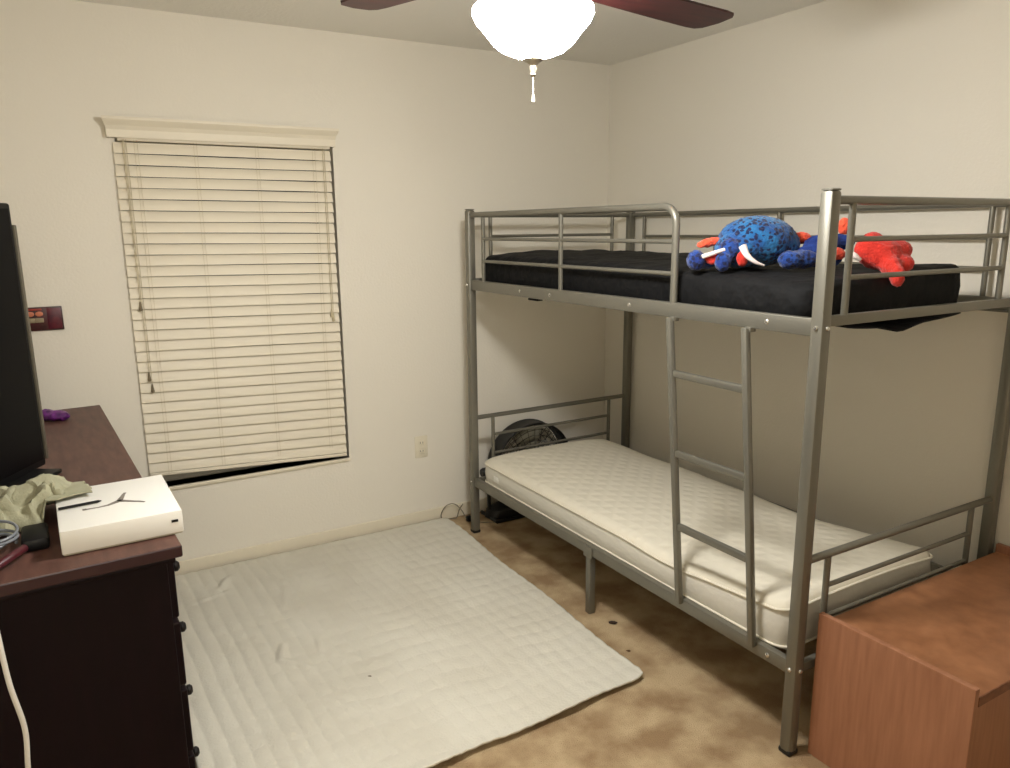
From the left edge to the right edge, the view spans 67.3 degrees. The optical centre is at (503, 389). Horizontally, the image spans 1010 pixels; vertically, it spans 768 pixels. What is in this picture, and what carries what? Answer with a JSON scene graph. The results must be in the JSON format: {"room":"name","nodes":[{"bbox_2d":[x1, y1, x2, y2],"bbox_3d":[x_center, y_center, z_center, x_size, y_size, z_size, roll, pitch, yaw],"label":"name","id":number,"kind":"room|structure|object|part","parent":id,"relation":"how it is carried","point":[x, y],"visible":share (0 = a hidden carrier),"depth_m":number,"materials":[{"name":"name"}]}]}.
{"room":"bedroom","nodes":[
{"label":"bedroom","id":0,"kind":"room"},
{"bbox_2d":[0,0,609,561],"bbox_3d":[-0.917,-0.415,3.608,3.420,2.400,0.140,-8,14,-29],"label":"wall","id":1,"kind":"structure","parent":0,"point":[428,134],"depth_m":3.62,"materials":[{"name":"beige paint"}]},
{"bbox_2d":[28,306,64,330],"bbox_3d":[-1.830,-0.281,3.001,0.152,0.094,0.012,-8,14,-29],"label":"wall plaque","id":2,"kind":"object","parent":1,"relation":"attached to","point":[50,317],"visible":0.77,"depth_m":3.01,"materials":[{"name":"brown"}]},
{"bbox_2d":[114,137,349,489],"bbox_3d":[-1.191,-0.363,3.446,0.899,1.539,0.147,-8,14,-29],"label":"window","id":3,"kind":"structure","parent":1,"relation":"in","point":[305,463],"depth_m":3.49,"materials":[{"name":"black glass"}]},
{"bbox_2d":[101,115,346,475],"bbox_3d":[-1.165,-0.376,3.372,0.950,1.536,0.093,-8,14,-29],"label":"window blind","id":4,"kind":"object","parent":3,"relation":"attached to","point":[199,415],"visible":1,"depth_m":3.34,"materials":[{"name":"beige plastic"}]},
{"bbox_3d":[-1.514,-0.681,3.087,0.003,0.650,0.003,-8,14,-29],"label":"pull cord","id":5,"kind":"part","parent":4,"relation":"part of","materials":[{"name":"white fabric"}]},
{"bbox_3d":[-1.509,-0.535,3.121,0.003,0.950,0.003,-8,14,-29],"label":"pull cord","id":6,"kind":"part","parent":4,"relation":"part of","materials":[{"name":"beige plastic"}]},
{"bbox_3d":[-1.502,-0.511,3.130,0.003,1.000,0.003,-8,14,-29],"label":"pull cord","id":7,"kind":"part","parent":4,"relation":"part of","materials":[{"name":"beige plastic"}]},
{"bbox_3d":[-1.472,-0.320,3.191,0.013,1.400,0.001,-8,14,-29],"label":"ladder cord","id":8,"kind":"part","parent":4,"relation":"part of","materials":[{"name":"beige plastic"}]},
{"bbox_3d":[-1.278,-0.346,3.302,0.013,1.400,0.001,-8,14,-29],"label":"ladder cord","id":9,"kind":"part","parent":4,"relation":"part of","materials":[{"name":"beige plastic"}]},
{"bbox_3d":[-1.159,0.343,3.527,0.885,0.064,0.018,-8,14,-29],"label":"rail","id":10,"kind":"part","parent":4,"relation":"part of","materials":[{"name":"beige plastic"}]},
{"bbox_3d":[-1.062,-0.374,3.425,0.013,1.400,0.001,-8,14,-29],"label":"ladder cord","id":11,"kind":"part","parent":4,"relation":"part of","materials":[{"name":"beige plastic"}]},
{"bbox_3d":[-0.846,-0.403,3.548,0.013,1.400,0.001,-8,14,-29],"label":"ladder cord","id":12,"kind":"part","parent":4,"relation":"part of","materials":[{"name":"beige plastic"}]},
{"bbox_3d":[-0.813,-0.735,3.495,0.003,0.730,0.003,-8,14,-29],"label":"pull cord","id":13,"kind":"part","parent":4,"relation":"part of","materials":[{"name":"white fabric"}]},
{"bbox_3d":[-0.806,-0.726,3.501,0.003,0.750,0.003,-8,14,-29],"label":"pull cord","id":14,"kind":"part","parent":4,"relation":"part of","materials":[{"name":"white fabric"}]},
{"bbox_3d":[-1.215,-0.379,3.485,0.803,1.433,0.004,-8,14,-29],"label":"glass","id":15,"kind":"part","parent":3,"relation":"part of","materials":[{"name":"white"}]},
{"bbox_3d":[-1.171,0.386,3.583,0.899,0.016,0.097,-8,14,-29],"label":"sill","id":16,"kind":"part","parent":3,"relation":"part of","materials":[{"name":"beige paint"}]},
{"bbox_2d":[175,496,497,575],"bbox_3d":[-0.867,0.735,3.787,3.392,0.075,0.012,-8,14,-29],"label":"baseboard","id":17,"kind":"structure","parent":1,"relation":"attached to","point":[450,511],"depth_m":3.76,"materials":[{"name":"beige paint"}]},
{"bbox_2d":[415,435,427,457],"bbox_3d":[-0.428,0.297,3.959,0.072,0.116,0.009,-8,14,-29],"label":"wall outlet","id":18,"kind":"object","parent":1,"relation":"attached to","point":[421,446],"visible":1,"depth_m":3.96,"materials":[{"name":"beige plastic"}]},
{"bbox_2d":[418,440,423,445],"bbox_3d":[-0.428,0.275,3.953,0.032,0.028,0.004,-8,14,-29],"label":"socket","id":19,"kind":"object","parent":18,"relation":"attached to","point":[420,442],"depth_m":3.95,"materials":[{"name":"beige plastic"}]},
{"bbox_2d":[419,448,424,453],"bbox_3d":[-0.427,0.318,3.962,0.032,0.028,0.004,-8,14,-29],"label":"socket","id":20,"kind":"object","parent":18,"relation":"attached to","point":[421,450],"depth_m":3.96,"materials":[{"name":"beige plastic"}]},
{"bbox_2d":[75,0,827,64],"bbox_3d":[0.102,-1.279,1.619,3.700,0.100,4.230,-8,14,-29],"label":"ceiling","id":21,"kind":"structure","parent":0,"point":[613,36],"depth_m":3.21,"materials":[{"name":"white paint"}]},
{"bbox_2d":[340,0,733,101],"bbox_3d":[0.077,-0.952,1.705,1.059,0.574,1.019,0,12,4],"label":"ceiling fan","id":22,"kind":"object","parent":21,"relation":"hanging from","point":[532,32],"visible":1,"depth_m":1.69,"materials":[{"name":"white metal"}]},
{"bbox_3d":[-0.219,-1.013,1.919,0.480,0.016,0.140,9,15,37],"label":"blade","id":23,"kind":"part","parent":22,"relation":"part of","materials":[{"name":"brown wood"}]},
{"bbox_3d":[0.069,-0.697,1.761,0.008,0.053,0.008,-8,14,-29],"label":"pull chain","id":24,"kind":"part","parent":22,"relation":"part of","materials":[{"name":"beige"}]},
{"bbox_3d":[0.068,-0.820,1.734,0.278,0.114,0.278,-8,14,-29],"label":"lamp shade","id":25,"kind":"part","parent":22,"relation":"part of","materials":[{"name":"white glass"}]},
{"bbox_3d":[0.422,-1.004,1.993,0.480,0.016,0.140,-10,15,-38],"label":"blade","id":26,"kind":"part","parent":22,"relation":"part of","materials":[{"name":"brown wood"}]},
{"bbox_2d":[195,510,829,767],"bbox_3d":[0.127,1.166,2.140,3.700,0.100,4.230,-8,14,-29],"label":"floor","id":27,"kind":"structure","parent":0,"point":[701,699],"depth_m":2.54,"materials":[{"name":"carpet"}]},
{"bbox_2d":[0,405,199,767],"bbox_3d":[-1.432,0.652,2.235,0.716,0.896,1.648,-8,14,-32],"label":"dresser","id":28,"kind":"object","parent":27,"relation":"on","point":[92,640],"depth_m":1.63,"materials":[{"name":"brown wood"}]},
{"bbox_2d":[0,520,18,548],"bbox_3d":[-1.110,0.322,1.617,0.128,0.043,0.141,7,14,32],"label":"coiled cable","id":29,"kind":"object","parent":28,"relation":"on","point":[11,537],"visible":1,"depth_m":1.65,"materials":[{"name":"grey plastic"}]},
{"bbox_3d":[-1.016,0.346,1.558,0.024,0.023,0.108,0,12,1],"label":"red handle","id":30,"kind":"part","parent":28,"relation":"part of","materials":[{"name":"red plastic"}]},
{"bbox_2d":[0,633,30,767],"bbox_3d":[-0.921,0.812,1.521,0.240,0.886,0.065,4,13,19],"label":"hanging cable","id":31,"kind":"object","parent":28,"relation":"hanging from","point":[3,660],"visible":1,"depth_m":1.45,"materials":[{"name":"grey plastic"}]},
{"bbox_2d":[0,203,61,486],"bbox_3d":[-1.328,-0.045,1.682,0.145,0.746,0.912,-1,12,0],"label":"television","id":32,"kind":"object","parent":28,"relation":"on","point":[23,443],"visible":1,"depth_m":2.05,"materials":[{"name":"black plastic"}]},
{"bbox_3d":[-1.335,-0.125,2.125,0.029,0.660,0.012,-1,12,0],"label":"trim","id":33,"kind":"part","parent":32,"relation":"part of","materials":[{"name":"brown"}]},
{"bbox_2d":[21,523,49,551],"bbox_3d":[-1.029,0.323,1.666,0.052,0.028,0.110,-8,14,-31],"label":"power adapter","id":34,"kind":"object","parent":28,"relation":"on","point":[35,536],"visible":0.96,"depth_m":1.64,"materials":[{"name":"black plastic"}]},
{"bbox_2d":[0,473,92,533],"bbox_3d":[-1.109,0.255,1.794,0.242,0.099,0.181,-10,15,-36],"label":"cloth","id":35,"kind":"object","parent":28,"relation":"on","point":[24,504],"visible":0.95,"depth_m":1.76,"materials":[{"name":"beige fabric"}]},
{"bbox_2d":[42,409,69,420],"bbox_3d":[-1.634,0.089,2.757,0.100,0.045,0.082,-8,14,-29],"label":"toy","id":36,"kind":"object","parent":28,"relation":"on","point":[48,414],"visible":0.8,"depth_m":2.74,"materials":[{"name":"plastic"}]},
{"bbox_3d":[-1.446,0.276,2.148,0.681,0.014,1.628,-8,14,-32],"label":"moulding","id":37,"kind":"part","parent":28,"relation":"part of","materials":[{"name":"brown wood"}]},
{"bbox_2d":[55,475,183,555],"bbox_3d":[-0.903,0.284,1.772,0.240,0.057,0.301,-8,14,-31],"label":"storage box","id":38,"kind":"object","parent":28,"relation":"on","point":[139,509],"visible":0.94,"depth_m":1.69,"materials":[{"name":"beige"}]},
{"bbox_2d":[58,500,100,509],"bbox_3d":[-0.964,0.262,1.727,0.088,0.006,0.006,-9,15,-35],"label":"pen","id":39,"kind":"object","parent":38,"relation":"on","point":[96,501],"visible":1,"depth_m":1.72,"materials":[{"name":"black plastic"}]},
{"bbox_3d":[-0.953,0.384,2.018,0.018,0.138,0.771,-8,14,-32],"label":"drawer","id":40,"kind":"part","parent":28,"relation":"part of","materials":[{"name":"brown wood"}]},
{"bbox_3d":[-0.794,0.424,1.821,0.032,0.026,0.026,-8,14,-32],"label":"knob","id":41,"kind":"part","parent":28,"relation":"part of","materials":[{"name":"black metal"}]},
{"bbox_3d":[-0.951,0.540,2.052,0.018,0.158,0.771,-8,14,-32],"label":"drawer","id":42,"kind":"part","parent":28,"relation":"part of","materials":[{"name":"brown wood"}]},
{"bbox_3d":[-0.793,0.581,1.854,0.032,0.026,0.026,-8,14,-32],"label":"knob","id":43,"kind":"part","parent":28,"relation":"part of","materials":[{"name":"black metal"}]},
{"bbox_3d":[-0.950,0.708,2.088,0.018,0.162,0.771,-8,14,-32],"label":"drawer","id":44,"kind":"part","parent":28,"relation":"part of","materials":[{"name":"brown wood"}]},
{"bbox_3d":[-0.791,0.749,1.890,0.032,0.026,0.026,-8,14,-32],"label":"knob","id":45,"kind":"part","parent":28,"relation":"part of","materials":[{"name":"black metal"}]},
{"bbox_3d":[-0.948,0.881,2.124,0.018,0.166,0.771,-8,14,-32],"label":"drawer","id":46,"kind":"part","parent":28,"relation":"part of","materials":[{"name":"brown wood"}]},
{"bbox_3d":[-0.789,0.921,1.927,0.032,0.026,0.026,-8,14,-32],"label":"knob","id":47,"kind":"part","parent":28,"relation":"part of","materials":[{"name":"black metal"}]},
{"bbox_2d":[175,518,642,767],"bbox_3d":[-0.504,0.918,2.976,1.494,0.030,1.847,-8,14,-29],"label":"pad","id":48,"kind":"object","parent":27,"relation":"on","point":[461,653],"visible":0.99,"depth_m":2.77,"materials":[{"name":"fabric"}]},
{"bbox_2d":[441,419,567,523],"bbox_3d":[0.066,0.429,4.140,0.827,0.505,0.195,-8,14,-29],"label":"floor fan","id":49,"kind":"object","parent":27,"relation":"on","point":[498,512],"visible":0.33,"depth_m":4.10,"materials":[{"name":"black plastic"}]},
{"bbox_3d":[-0.189,0.654,4.083,0.290,0.091,0.084,1,12,6],"label":"power cord","id":50,"kind":"part","parent":49,"relation":"part of","materials":[{"name":"brown plastic"}]},
{"bbox_3d":[-0.087,0.437,4.050,0.076,0.052,0.052,-8,14,-29],"label":"pivot knob","id":51,"kind":"part","parent":49,"relation":"part of","materials":[{"name":"black plastic"}]},
{"bbox_3d":[0.128,0.283,4.151,0.184,0.187,0.025,-4,13,-16],"label":"blade","id":52,"kind":"part","parent":49,"relation":"part of","materials":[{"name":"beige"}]},
{"bbox_2d":[502,426,565,454],"bbox_3d":[0.173,0.417,4.150,0.472,0.472,0.010,-8,14,-29],"label":"grille","id":53,"kind":"object","parent":49,"relation":"attached to","point":[556,429],"depth_m":4.10,"materials":[{"name":"black"}]},
{"bbox_2d":[465,188,1009,756],"bbox_3d":[0.761,0.057,3.163,1.037,1.628,2.017,-8,14,-29],"label":"bunk bed","id":54,"kind":"object","parent":27,"relation":"on","point":[793,663],"visible":0.71,"depth_m":2.42,"materials":[{"name":"silver metal"}]},
{"bbox_3d":[-0.153,-0.059,3.761,0.040,1.624,0.040,-8,14,-29],"label":"post","id":55,"kind":"part","parent":54,"relation":"part of","materials":[{"name":"silver metal"}]},
{"bbox_3d":[0.274,0.241,4.078,0.943,0.342,0.023,-8,14,-29],"label":"panel","id":56,"kind":"part","parent":54,"relation":"part of","materials":[{"name":"silver metal"}]},
{"bbox_3d":[0.263,-0.739,3.869,0.943,0.322,0.023,-8,14,-29],"label":"panel","id":57,"kind":"part","parent":54,"relation":"part of","materials":[{"name":"silver metal"}]},
{"bbox_3d":[0.204,-0.558,3.019,0.025,0.322,1.404,-8,14,-29],"label":"guard rail","id":58,"kind":"part","parent":54,"relation":"part of","materials":[{"name":"silver metal"}]},
{"bbox_3d":[0.350,0.765,3.066,0.033,0.292,0.054,-8,14,-29],"label":"support leg","id":59,"kind":"part","parent":54,"relation":"part of","materials":[{"name":"silver metal"}]},
{"bbox_3d":[0.693,-0.170,4.243,0.040,1.624,0.040,-8,14,-29],"label":"post","id":60,"kind":"part","parent":54,"relation":"part of","materials":[{"name":"silver metal"}]},
{"bbox_3d":[0.362,0.636,3.047,0.052,0.043,1.930,-8,14,-29],"label":"rail","id":61,"kind":"part","parent":54,"relation":"part of","materials":[{"name":"silver metal"}]},
{"bbox_3d":[0.351,-0.338,2.840,0.052,0.048,1.930,-8,14,-29],"label":"rail","id":62,"kind":"part","parent":54,"relation":"part of","materials":[{"name":"silver metal"}]},
{"bbox_2d":[485,439,932,648],"bbox_3d":[0.691,0.501,3.217,0.777,0.177,1.878,-8,14,-29],"label":"mattress","id":63,"kind":"object","parent":54,"relation":"on","point":[616,497],"visible":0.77,"depth_m":2.90,"materials":[{"name":"beige fabric"}]},
{"bbox_2d":[485,249,960,331],"bbox_3d":[0.677,-0.435,3.000,0.783,0.201,1.901,-8,14,-29],"label":"mattress","id":64,"kind":"object","parent":54,"relation":"on","point":[773,288],"visible":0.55,"depth_m":2.37,"materials":[{"name":"black fabric"}]},
{"bbox_2d":[686,215,854,271],"bbox_3d":[0.852,-0.472,2.422,0.543,0.174,0.259,-1,12,0],"label":"plush toy","id":65,"kind":"object","parent":64,"relation":"on","point":[757,240],"visible":0.93,"depth_m":2.36,"materials":[{"name":"blue fabric"}]},
{"bbox_3d":[0.697,-0.423,2.371,0.096,0.104,0.066,-7,14,-29],"label":"arm","id":66,"kind":"part","parent":65,"relation":"part of"},
{"bbox_3d":[0.922,-0.408,2.371,0.134,0.060,0.071,-5,13,-18],"label":"leg","id":67,"kind":"part","parent":65,"relation":"part of","materials":[{"name":"blue fabric"}]},
{"bbox_2d":[838,218,914,286],"bbox_3d":[1.119,-0.409,2.245,0.230,0.200,0.180,-1,12,0],"label":"plush toy","id":68,"kind":"object","parent":64,"relation":"on","point":[883,256],"visible":0.8,"depth_m":2.23,"materials":[{"name":"red fabric"}]},
{"bbox_3d":[1.269,0.756,2.449,0.941,0.028,0.022,-8,14,-29],"label":"rail","id":69,"kind":"part","parent":54,"relation":"part of","materials":[{"name":"silver metal"}]},
{"bbox_3d":[0.841,0.286,2.096,0.040,1.624,0.040,-8,14,-29],"label":"post","id":70,"kind":"part","parent":54,"relation":"part of","materials":[{"name":"silver metal"}]},
{"bbox_3d":[1.183,-0.622,3.277,0.023,0.322,1.934,-8,14,-29],"label":"guard rail","id":71,"kind":"part","parent":54,"relation":"part of","materials":[{"name":"silver metal"}]},
{"bbox_3d":[1.183,0.528,3.515,0.052,0.043,1.930,-8,14,-29],"label":"rail","id":72,"kind":"part","parent":54,"relation":"part of","materials":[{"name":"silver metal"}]},
{"bbox_3d":[1.267,0.586,2.412,0.943,0.342,0.023,-8,14,-29],"label":"panel","id":73,"kind":"part","parent":54,"relation":"part of","materials":[{"name":"silver metal"}]},
{"bbox_3d":[1.259,-0.235,2.237,0.941,0.028,0.022,-8,14,-29],"label":"rail","id":74,"kind":"part","parent":54,"relation":"part of","materials":[{"name":"silver metal"}]},
{"bbox_3d":[1.257,-0.394,2.203,0.943,0.322,0.023,-8,14,-29],"label":"panel","id":75,"kind":"part","parent":54,"relation":"part of","materials":[{"name":"silver metal"}]},
{"bbox_3d":[1.173,-0.446,3.307,0.052,0.048,1.930,-8,14,-29],"label":"rail","id":76,"kind":"part","parent":54,"relation":"part of","materials":[{"name":"silver metal"}]},
{"bbox_3d":[1.686,0.175,2.577,0.040,1.624,0.040,-8,14,-29],"label":"post","id":77,"kind":"part","parent":54,"relation":"part of","materials":[{"name":"silver metal"}]},
{"bbox_2d":[808,543,1009,767],"bbox_3d":[1.427,0.845,2.257,0.948,0.453,0.452,-8,14,-29],"label":"base cabinet","id":78,"kind":"object","parent":27,"relation":"on","point":[917,675],"visible":1,"depth_m":2.06,"materials":[{"name":"laminate"}]},
{"bbox_3d":[1.022,0.896,2.035,0.018,0.453,0.436,-8,14,-29],"label":"panel","id":79,"kind":"part","parent":78,"relation":"part of","materials":[{"name":"laminate"}]},
{"bbox_3d":[1.328,0.895,1.979,0.452,0.324,0.016,-8,14,-29],"label":"door","id":80,"kind":"part","parent":78,"relation":"part of","materials":[{"name":"laminate"}]},
{"bbox_3d":[1.825,0.790,2.492,0.018,0.453,0.436,-8,14,-29],"label":"panel","id":81,"kind":"part","parent":78,"relation":"part of","materials":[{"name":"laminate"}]},
{"bbox_2d":[603,0,1009,568],"bbox_3d":[1.651,-0.259,2.754,0.140,2.400,4.230,-8,14,-29],"label":"wall","id":82,"kind":"structure","parent":0,"point":[903,98],"depth_m":3.05,"materials":[{"name":"beige paint"}]}
]}

